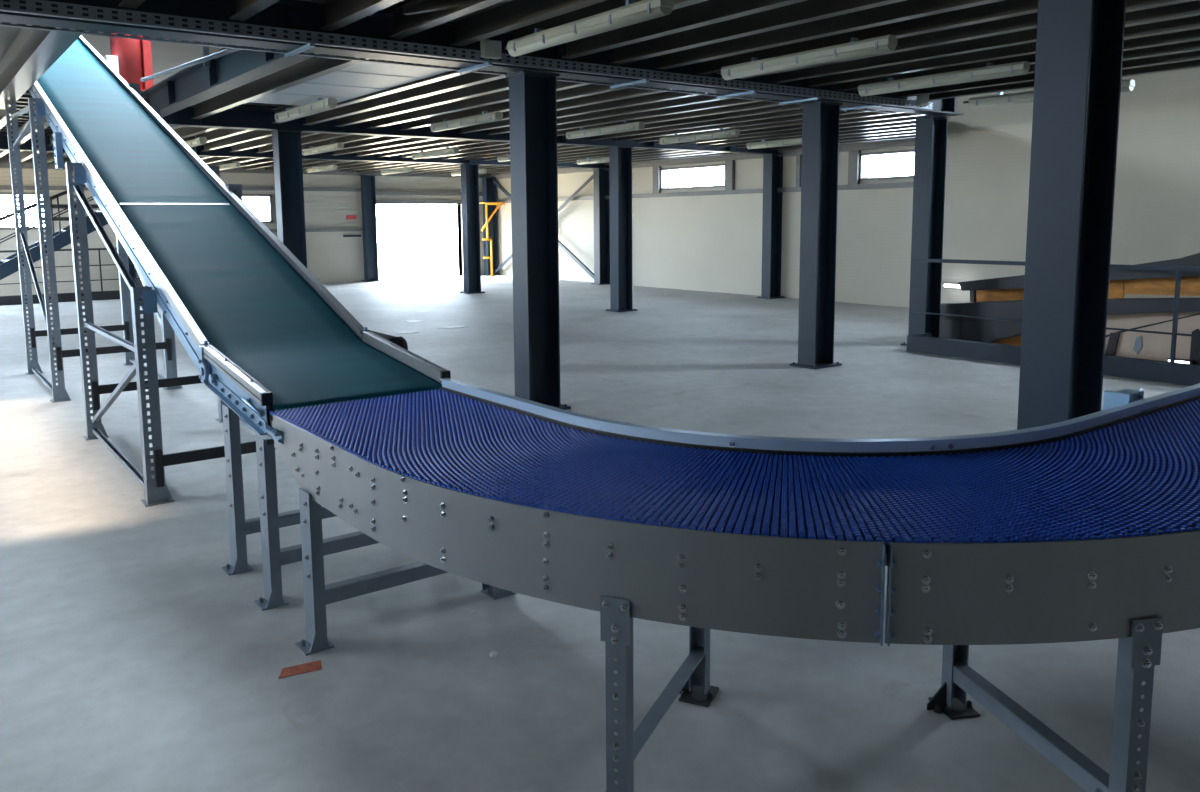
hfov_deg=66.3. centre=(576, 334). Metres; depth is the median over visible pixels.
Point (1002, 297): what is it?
machine
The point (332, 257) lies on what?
wall
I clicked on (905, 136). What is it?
joist
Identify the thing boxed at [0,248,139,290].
guard railing
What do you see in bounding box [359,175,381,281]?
steel column
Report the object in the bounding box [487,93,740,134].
joist
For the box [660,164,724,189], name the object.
window
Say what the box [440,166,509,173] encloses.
joist
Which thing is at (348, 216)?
wall sign
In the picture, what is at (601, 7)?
joist
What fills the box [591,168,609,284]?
steel column
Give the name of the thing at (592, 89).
joist
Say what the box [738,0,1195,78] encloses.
joist
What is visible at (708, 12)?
joist
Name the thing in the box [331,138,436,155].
joist
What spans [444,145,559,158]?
joist
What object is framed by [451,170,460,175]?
strip light
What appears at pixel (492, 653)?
crumb
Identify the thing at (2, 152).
joist
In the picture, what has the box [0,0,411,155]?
ceiling
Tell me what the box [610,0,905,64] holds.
joist
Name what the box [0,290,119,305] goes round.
trim
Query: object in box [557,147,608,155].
joist
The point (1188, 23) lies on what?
joist
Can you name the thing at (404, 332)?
scrap
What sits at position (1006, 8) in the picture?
joist
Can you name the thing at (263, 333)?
conveyor
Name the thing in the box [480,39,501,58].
junction box
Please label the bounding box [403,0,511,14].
bar
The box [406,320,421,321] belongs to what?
scrap
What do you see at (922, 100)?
junction box
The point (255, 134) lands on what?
joist
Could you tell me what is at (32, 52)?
beam
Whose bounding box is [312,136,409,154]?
joist
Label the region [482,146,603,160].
joist
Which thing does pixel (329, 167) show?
strip light
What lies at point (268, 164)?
joist
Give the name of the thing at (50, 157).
joist
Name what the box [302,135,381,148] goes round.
joist
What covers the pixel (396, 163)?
joist
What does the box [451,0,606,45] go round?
joist
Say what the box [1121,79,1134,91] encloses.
strip light
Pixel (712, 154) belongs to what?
joist
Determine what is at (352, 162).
joist
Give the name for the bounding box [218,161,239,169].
strip light
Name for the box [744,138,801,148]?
strip light
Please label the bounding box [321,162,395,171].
joist
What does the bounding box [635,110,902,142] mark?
joist
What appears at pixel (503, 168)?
joist
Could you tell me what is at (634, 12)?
strip light
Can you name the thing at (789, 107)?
joist
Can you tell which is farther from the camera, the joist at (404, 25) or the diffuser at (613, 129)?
the diffuser at (613, 129)
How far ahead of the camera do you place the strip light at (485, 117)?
12.26 m
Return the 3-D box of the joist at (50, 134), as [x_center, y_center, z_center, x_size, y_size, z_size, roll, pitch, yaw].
[-7.820,-3.236,14.318,0.105,0.197,5.500,-6,9,-36]
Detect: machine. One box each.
[104,33,153,89]
[939,253,1199,364]
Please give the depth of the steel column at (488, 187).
29.01 m
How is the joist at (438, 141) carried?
attached to the ceiling
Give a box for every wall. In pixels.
[0,30,490,295]
[495,68,1199,307]
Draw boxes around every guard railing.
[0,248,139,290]
[910,258,1199,362]
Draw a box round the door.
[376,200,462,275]
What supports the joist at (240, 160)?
attached to the ceiling
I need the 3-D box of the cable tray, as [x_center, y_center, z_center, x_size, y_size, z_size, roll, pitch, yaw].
[-0.201,-2.354,8.238,10.950,0.121,0.546,-6,9,-36]
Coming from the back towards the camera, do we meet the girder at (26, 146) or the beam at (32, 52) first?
the girder at (26, 146)
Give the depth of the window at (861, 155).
17.77 m
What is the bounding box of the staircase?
[0,183,108,279]
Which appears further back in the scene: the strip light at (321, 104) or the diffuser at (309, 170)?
the diffuser at (309, 170)
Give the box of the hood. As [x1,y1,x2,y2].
[958,253,1199,290]
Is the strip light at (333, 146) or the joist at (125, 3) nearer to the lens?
the joist at (125, 3)
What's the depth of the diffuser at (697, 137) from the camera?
15.11 m
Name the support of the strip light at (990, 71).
attached to the joist at (1188, 23)
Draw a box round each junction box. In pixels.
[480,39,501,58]
[916,94,928,105]
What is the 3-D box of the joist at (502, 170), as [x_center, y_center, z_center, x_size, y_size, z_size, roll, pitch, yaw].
[-1.560,-4.804,26.263,0.105,0.197,5.820,-6,9,-36]
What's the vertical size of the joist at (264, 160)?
0.197 m
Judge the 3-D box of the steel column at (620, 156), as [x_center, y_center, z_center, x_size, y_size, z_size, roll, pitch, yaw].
[0.842,-1.981,17.282,0.480,3.065,0.380,-6,9,-36]
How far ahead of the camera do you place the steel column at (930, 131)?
12.16 m
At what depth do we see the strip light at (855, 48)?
7.60 m
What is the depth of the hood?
10.91 m
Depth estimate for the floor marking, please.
3.58 m
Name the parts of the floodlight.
lamp glass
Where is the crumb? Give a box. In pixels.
[490,651,497,656]
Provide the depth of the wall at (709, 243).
16.80 m
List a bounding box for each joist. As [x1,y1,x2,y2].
[0,109,17,128]
[0,150,8,157]
[12,116,49,144]
[13,151,38,164]
[38,152,66,163]
[47,131,53,145]
[63,156,71,165]
[119,0,144,7]
[173,127,217,138]
[182,128,252,142]
[191,54,368,118]
[202,130,271,150]
[202,157,239,163]
[206,158,262,165]
[229,0,278,20]
[229,132,320,151]
[231,158,273,168]
[244,159,305,169]
[256,133,349,152]
[265,160,332,169]
[271,68,477,123]
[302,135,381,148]
[302,160,351,167]
[303,70,509,124]
[304,161,370,170]
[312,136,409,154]
[318,0,401,30]
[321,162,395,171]
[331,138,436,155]
[334,77,556,126]
[339,162,411,171]
[357,139,464,155]
[358,163,436,171]
[367,78,598,128]
[374,164,451,172]
[378,140,492,156]
[387,0,504,38]
[399,82,633,129]
[400,142,509,157]
[407,165,488,173]
[414,164,460,170]
[421,144,509,158]
[423,165,501,173]
[430,86,671,131]
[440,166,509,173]
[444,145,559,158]
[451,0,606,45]
[459,90,707,132]
[462,145,581,159]
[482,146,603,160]
[482,170,510,173]
[485,167,567,174]
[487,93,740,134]
[487,168,510,171]
[513,0,706,39]
[557,97,772,130]
[557,100,802,135]
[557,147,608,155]
[557,148,643,157]
[557,149,662,160]
[557,150,679,162]
[561,0,806,58]
[565,104,802,138]
[572,151,699,163]
[589,106,848,139]
[593,152,720,163]
[605,153,738,164]
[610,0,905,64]
[614,108,878,141]
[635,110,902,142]
[655,0,1003,69]
[656,113,922,143]
[677,115,932,144]
[697,0,1038,74]
[697,121,915,145]
[716,124,915,146]
[735,128,914,147]
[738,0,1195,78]
[758,132,914,148]
[770,135,914,149]
[773,0,1199,82]
[807,15,1199,86]
[839,29,1199,90]
[898,51,1199,97]
[929,60,1199,100]
[1028,40,1199,73]
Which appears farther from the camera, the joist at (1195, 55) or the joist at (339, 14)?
the joist at (1195, 55)
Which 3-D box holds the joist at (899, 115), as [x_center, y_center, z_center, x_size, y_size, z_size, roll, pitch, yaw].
[3.271,-3.454,15.111,0.105,0.197,5.796,-6,9,-36]
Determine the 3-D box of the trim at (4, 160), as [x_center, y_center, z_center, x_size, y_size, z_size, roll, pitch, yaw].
[-8.911,-3.693,24.695,15.300,1.900,0.110,-6,9,-36]
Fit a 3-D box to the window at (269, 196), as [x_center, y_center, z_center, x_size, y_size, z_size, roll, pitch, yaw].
[-9.113,-3.384,24.657,1.880,0.780,0.130,-6,9,-36]
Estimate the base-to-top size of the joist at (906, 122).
0.197 m
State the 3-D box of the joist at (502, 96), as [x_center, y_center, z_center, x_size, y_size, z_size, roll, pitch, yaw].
[-1.277,-2.950,11.490,0.105,0.197,6.280,-6,9,-36]
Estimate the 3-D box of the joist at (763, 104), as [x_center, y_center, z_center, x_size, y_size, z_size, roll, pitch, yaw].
[1.282,-3.213,13.360,0.105,0.197,6.280,-6,9,-36]
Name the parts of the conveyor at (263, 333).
joint plate, frame, guide rail, joint plate, hinge plate, frame, guide rail, joint plate, leg, leg, support frame, support frame, drive motor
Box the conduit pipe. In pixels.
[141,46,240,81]
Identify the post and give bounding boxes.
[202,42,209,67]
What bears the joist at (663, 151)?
attached to the ceiling
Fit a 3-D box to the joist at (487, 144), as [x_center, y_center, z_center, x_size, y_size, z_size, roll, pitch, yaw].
[-2.276,-3.804,18.368,0.105,0.197,5.500,-6,9,-36]
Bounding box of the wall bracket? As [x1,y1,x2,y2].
[343,235,360,236]
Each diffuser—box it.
[188,141,206,147]
[220,165,239,169]
[302,147,342,155]
[307,168,336,172]
[381,170,413,174]
[412,151,458,158]
[431,117,501,131]
[566,126,643,138]
[577,160,609,164]
[660,134,738,144]
[747,142,801,148]
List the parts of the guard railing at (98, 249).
rail, rail, rail, post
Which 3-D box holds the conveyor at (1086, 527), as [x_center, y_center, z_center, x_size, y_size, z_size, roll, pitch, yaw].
[1.387,0.786,3.516,5.414,0.995,2.322,-1,7,-2]
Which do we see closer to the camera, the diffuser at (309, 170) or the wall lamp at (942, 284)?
the wall lamp at (942, 284)
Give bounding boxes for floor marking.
[278,660,321,678]
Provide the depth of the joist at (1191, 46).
8.24 m
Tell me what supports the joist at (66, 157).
attached to the ceiling
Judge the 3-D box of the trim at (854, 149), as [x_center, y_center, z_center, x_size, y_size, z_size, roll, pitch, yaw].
[1.975,-3.986,22.892,0.110,1.100,15.600,-6,9,-36]
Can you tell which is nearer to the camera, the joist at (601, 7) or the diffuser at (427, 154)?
the joist at (601, 7)
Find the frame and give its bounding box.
[479,202,504,275]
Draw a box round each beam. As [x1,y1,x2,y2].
[0,24,85,108]
[141,45,316,117]
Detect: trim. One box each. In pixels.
[0,155,489,232]
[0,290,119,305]
[491,138,914,202]
[907,333,1199,385]
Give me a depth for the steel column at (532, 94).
8.25 m
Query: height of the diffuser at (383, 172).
0.048 m
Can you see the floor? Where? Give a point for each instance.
(131, 660)
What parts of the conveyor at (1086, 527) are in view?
leg, support frame, leg, panel, leg, support frame, leg, leg, support frame, panel, leg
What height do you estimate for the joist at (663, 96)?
0.197 m
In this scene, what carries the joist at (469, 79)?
attached to the ceiling
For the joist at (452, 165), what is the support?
attached to the ceiling
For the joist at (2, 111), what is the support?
attached to the ceiling
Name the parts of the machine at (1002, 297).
post, plate, plate, cream tank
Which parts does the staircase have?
handrail, handrail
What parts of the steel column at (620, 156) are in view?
cap plate, plate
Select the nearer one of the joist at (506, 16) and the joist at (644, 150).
the joist at (506, 16)
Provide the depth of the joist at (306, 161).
22.22 m
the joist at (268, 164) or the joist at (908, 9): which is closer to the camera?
the joist at (908, 9)
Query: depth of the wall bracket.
26.55 m
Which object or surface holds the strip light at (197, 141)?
attached to the joist at (182, 132)
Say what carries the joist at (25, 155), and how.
attached to the ceiling
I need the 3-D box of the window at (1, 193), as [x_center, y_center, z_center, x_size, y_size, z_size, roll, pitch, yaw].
[-13.820,-2.857,21.223,2.780,0.870,0.130,-6,9,-36]
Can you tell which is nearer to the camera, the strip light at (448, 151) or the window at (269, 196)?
the strip light at (448, 151)
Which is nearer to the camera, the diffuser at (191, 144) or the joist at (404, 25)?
the joist at (404, 25)
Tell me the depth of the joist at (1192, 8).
8.02 m
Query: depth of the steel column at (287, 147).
13.49 m
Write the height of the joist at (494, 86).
0.197 m
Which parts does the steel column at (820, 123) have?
plate, cap plate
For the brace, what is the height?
2.929 m
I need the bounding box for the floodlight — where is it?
[1168,358,1192,363]
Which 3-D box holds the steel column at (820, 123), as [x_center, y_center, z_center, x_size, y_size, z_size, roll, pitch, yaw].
[2.792,-1.132,10.598,0.480,3.005,0.380,-6,9,-36]
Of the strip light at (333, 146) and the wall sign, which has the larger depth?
the wall sign
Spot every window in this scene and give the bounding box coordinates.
[0,192,43,229]
[242,194,272,222]
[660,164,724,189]
[859,149,914,180]
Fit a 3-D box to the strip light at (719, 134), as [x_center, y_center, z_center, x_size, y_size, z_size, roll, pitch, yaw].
[1.966,-3.268,15.137,0.128,0.151,1.880,-6,9,-36]
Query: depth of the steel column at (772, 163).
19.71 m
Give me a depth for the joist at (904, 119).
15.41 m
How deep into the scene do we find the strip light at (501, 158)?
19.80 m
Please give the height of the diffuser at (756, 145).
0.048 m
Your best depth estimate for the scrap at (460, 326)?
15.09 m
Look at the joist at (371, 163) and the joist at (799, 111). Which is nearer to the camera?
the joist at (799, 111)
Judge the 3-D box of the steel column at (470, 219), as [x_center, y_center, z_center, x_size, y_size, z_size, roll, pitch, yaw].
[-2.520,-2.535,21.976,0.480,3.065,0.380,-6,9,-36]
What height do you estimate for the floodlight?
0.200 m
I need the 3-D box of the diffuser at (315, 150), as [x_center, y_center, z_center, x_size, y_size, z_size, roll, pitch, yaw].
[-4.650,-3.352,16.783,0.110,0.048,1.760,-6,9,-36]
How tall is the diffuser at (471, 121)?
0.048 m
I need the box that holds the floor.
[0,241,1199,791]
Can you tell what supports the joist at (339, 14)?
attached to the ceiling
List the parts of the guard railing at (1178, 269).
rail, rail, post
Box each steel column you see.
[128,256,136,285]
[270,129,306,267]
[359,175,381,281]
[459,163,484,293]
[482,177,499,275]
[505,70,570,409]
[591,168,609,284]
[605,146,637,311]
[757,153,784,298]
[789,101,842,369]
[901,116,949,345]
[1017,0,1125,429]
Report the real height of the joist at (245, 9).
0.197 m
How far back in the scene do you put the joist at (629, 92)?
11.11 m
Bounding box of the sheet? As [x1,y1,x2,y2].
[250,59,457,105]
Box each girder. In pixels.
[0,0,963,116]
[0,133,609,168]
[162,105,781,153]
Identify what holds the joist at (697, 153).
attached to the ceiling
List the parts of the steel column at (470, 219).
plate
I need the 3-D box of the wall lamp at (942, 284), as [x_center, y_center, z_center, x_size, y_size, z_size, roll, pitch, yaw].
[6.802,-0.894,16.643,0.178,0.060,0.800,-6,9,-36]
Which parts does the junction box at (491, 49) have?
box lid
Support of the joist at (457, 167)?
attached to the ceiling
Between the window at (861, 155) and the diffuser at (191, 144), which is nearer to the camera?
the diffuser at (191, 144)
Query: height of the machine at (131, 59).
1.710 m
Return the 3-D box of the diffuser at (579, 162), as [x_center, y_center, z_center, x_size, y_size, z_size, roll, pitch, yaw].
[0.581,-3.888,20.604,0.110,0.048,1.760,-6,9,-36]
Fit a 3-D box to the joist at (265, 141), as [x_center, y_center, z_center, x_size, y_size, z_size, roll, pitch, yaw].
[-5.261,-3.498,16.187,0.105,0.197,5.500,-6,9,-36]
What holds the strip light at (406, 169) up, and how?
attached to the joist at (412, 164)
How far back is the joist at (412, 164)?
24.42 m
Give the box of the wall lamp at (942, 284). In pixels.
[941,283,959,287]
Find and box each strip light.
[185,136,206,147]
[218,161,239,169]
[275,98,336,122]
[302,142,343,155]
[306,164,336,172]
[381,166,413,174]
[411,147,458,158]
[430,111,502,131]
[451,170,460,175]
[478,168,486,173]
[497,154,509,161]
[505,0,673,56]
[564,121,644,138]
[576,157,609,164]
[657,129,739,144]
[716,35,896,79]
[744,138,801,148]
[853,61,1029,96]
[963,91,1033,107]
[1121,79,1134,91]
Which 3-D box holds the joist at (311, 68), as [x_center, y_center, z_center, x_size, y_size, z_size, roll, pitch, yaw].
[-3.329,-2.740,9.991,0.105,0.197,6.280,-6,9,-36]
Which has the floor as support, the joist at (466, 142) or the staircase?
the staircase
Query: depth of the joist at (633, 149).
20.27 m
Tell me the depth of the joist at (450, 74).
10.12 m
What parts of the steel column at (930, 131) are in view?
cap plate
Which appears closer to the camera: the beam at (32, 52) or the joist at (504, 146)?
the beam at (32, 52)
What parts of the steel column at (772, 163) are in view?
plate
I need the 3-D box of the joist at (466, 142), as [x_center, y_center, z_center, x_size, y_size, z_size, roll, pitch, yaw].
[-2.702,-3.760,18.056,0.105,0.197,5.500,-6,9,-36]
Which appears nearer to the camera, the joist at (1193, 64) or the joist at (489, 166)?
the joist at (1193, 64)
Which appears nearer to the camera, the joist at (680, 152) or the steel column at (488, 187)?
the joist at (680, 152)
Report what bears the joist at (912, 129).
attached to the ceiling
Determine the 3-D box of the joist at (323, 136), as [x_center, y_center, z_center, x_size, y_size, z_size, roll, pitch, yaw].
[-4.835,-3.542,16.498,0.105,0.197,5.500,-6,9,-36]
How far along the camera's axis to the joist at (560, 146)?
20.34 m
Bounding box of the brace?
[493,175,593,278]
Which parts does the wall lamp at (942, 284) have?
lamp glass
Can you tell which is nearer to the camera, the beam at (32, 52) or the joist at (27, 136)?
the beam at (32, 52)
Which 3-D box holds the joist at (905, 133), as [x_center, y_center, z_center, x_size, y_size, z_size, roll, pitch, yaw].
[4.899,-3.752,17.348,0.105,0.197,4.097,-6,9,-36]
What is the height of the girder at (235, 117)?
0.278 m
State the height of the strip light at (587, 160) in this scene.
0.151 m
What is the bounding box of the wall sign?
[347,215,355,219]
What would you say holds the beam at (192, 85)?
attached to the ceiling
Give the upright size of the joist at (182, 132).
0.197 m
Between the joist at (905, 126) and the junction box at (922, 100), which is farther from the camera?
the joist at (905, 126)
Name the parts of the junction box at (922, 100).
box lid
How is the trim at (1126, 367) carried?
on the floor
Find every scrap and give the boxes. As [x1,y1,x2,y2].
[395,331,416,333]
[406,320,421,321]
[439,325,468,327]
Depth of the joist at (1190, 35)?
8.69 m
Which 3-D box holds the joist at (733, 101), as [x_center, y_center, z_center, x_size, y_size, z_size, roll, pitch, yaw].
[0.855,-3.169,13.048,0.105,0.197,6.280,-6,9,-36]
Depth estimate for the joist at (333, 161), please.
22.91 m
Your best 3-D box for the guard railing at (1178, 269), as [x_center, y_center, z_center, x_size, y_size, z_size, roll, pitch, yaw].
[6.736,-0.029,8.595,0.059,1.152,8.150,-6,9,-36]
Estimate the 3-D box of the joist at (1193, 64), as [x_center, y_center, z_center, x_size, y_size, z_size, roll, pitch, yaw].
[5.613,-2.783,9.570,0.105,0.197,4.360,-6,9,-36]
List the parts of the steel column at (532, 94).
cap plate, plate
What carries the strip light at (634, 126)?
attached to the joist at (733, 101)
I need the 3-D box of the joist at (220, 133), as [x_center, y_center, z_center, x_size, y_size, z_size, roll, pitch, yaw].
[-6.114,-3.411,15.564,0.105,0.197,5.500,-6,9,-36]
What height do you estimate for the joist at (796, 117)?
0.197 m
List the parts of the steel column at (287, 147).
cap plate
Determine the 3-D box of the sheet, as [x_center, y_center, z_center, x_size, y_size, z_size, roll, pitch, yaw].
[-2.548,-2.664,9.868,0.960,0.020,3.500,-6,9,-36]
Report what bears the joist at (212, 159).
attached to the ceiling
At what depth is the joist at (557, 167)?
27.98 m
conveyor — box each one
[5,36,450,610]
[265,378,1199,791]
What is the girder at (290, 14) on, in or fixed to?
on the steel column at (820, 123)
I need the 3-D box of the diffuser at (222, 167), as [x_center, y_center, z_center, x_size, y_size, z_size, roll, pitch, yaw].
[-8.211,-3.917,21.579,0.110,0.048,1.760,-6,9,-36]
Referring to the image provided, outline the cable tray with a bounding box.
[0,0,932,113]
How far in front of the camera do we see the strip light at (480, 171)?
24.72 m

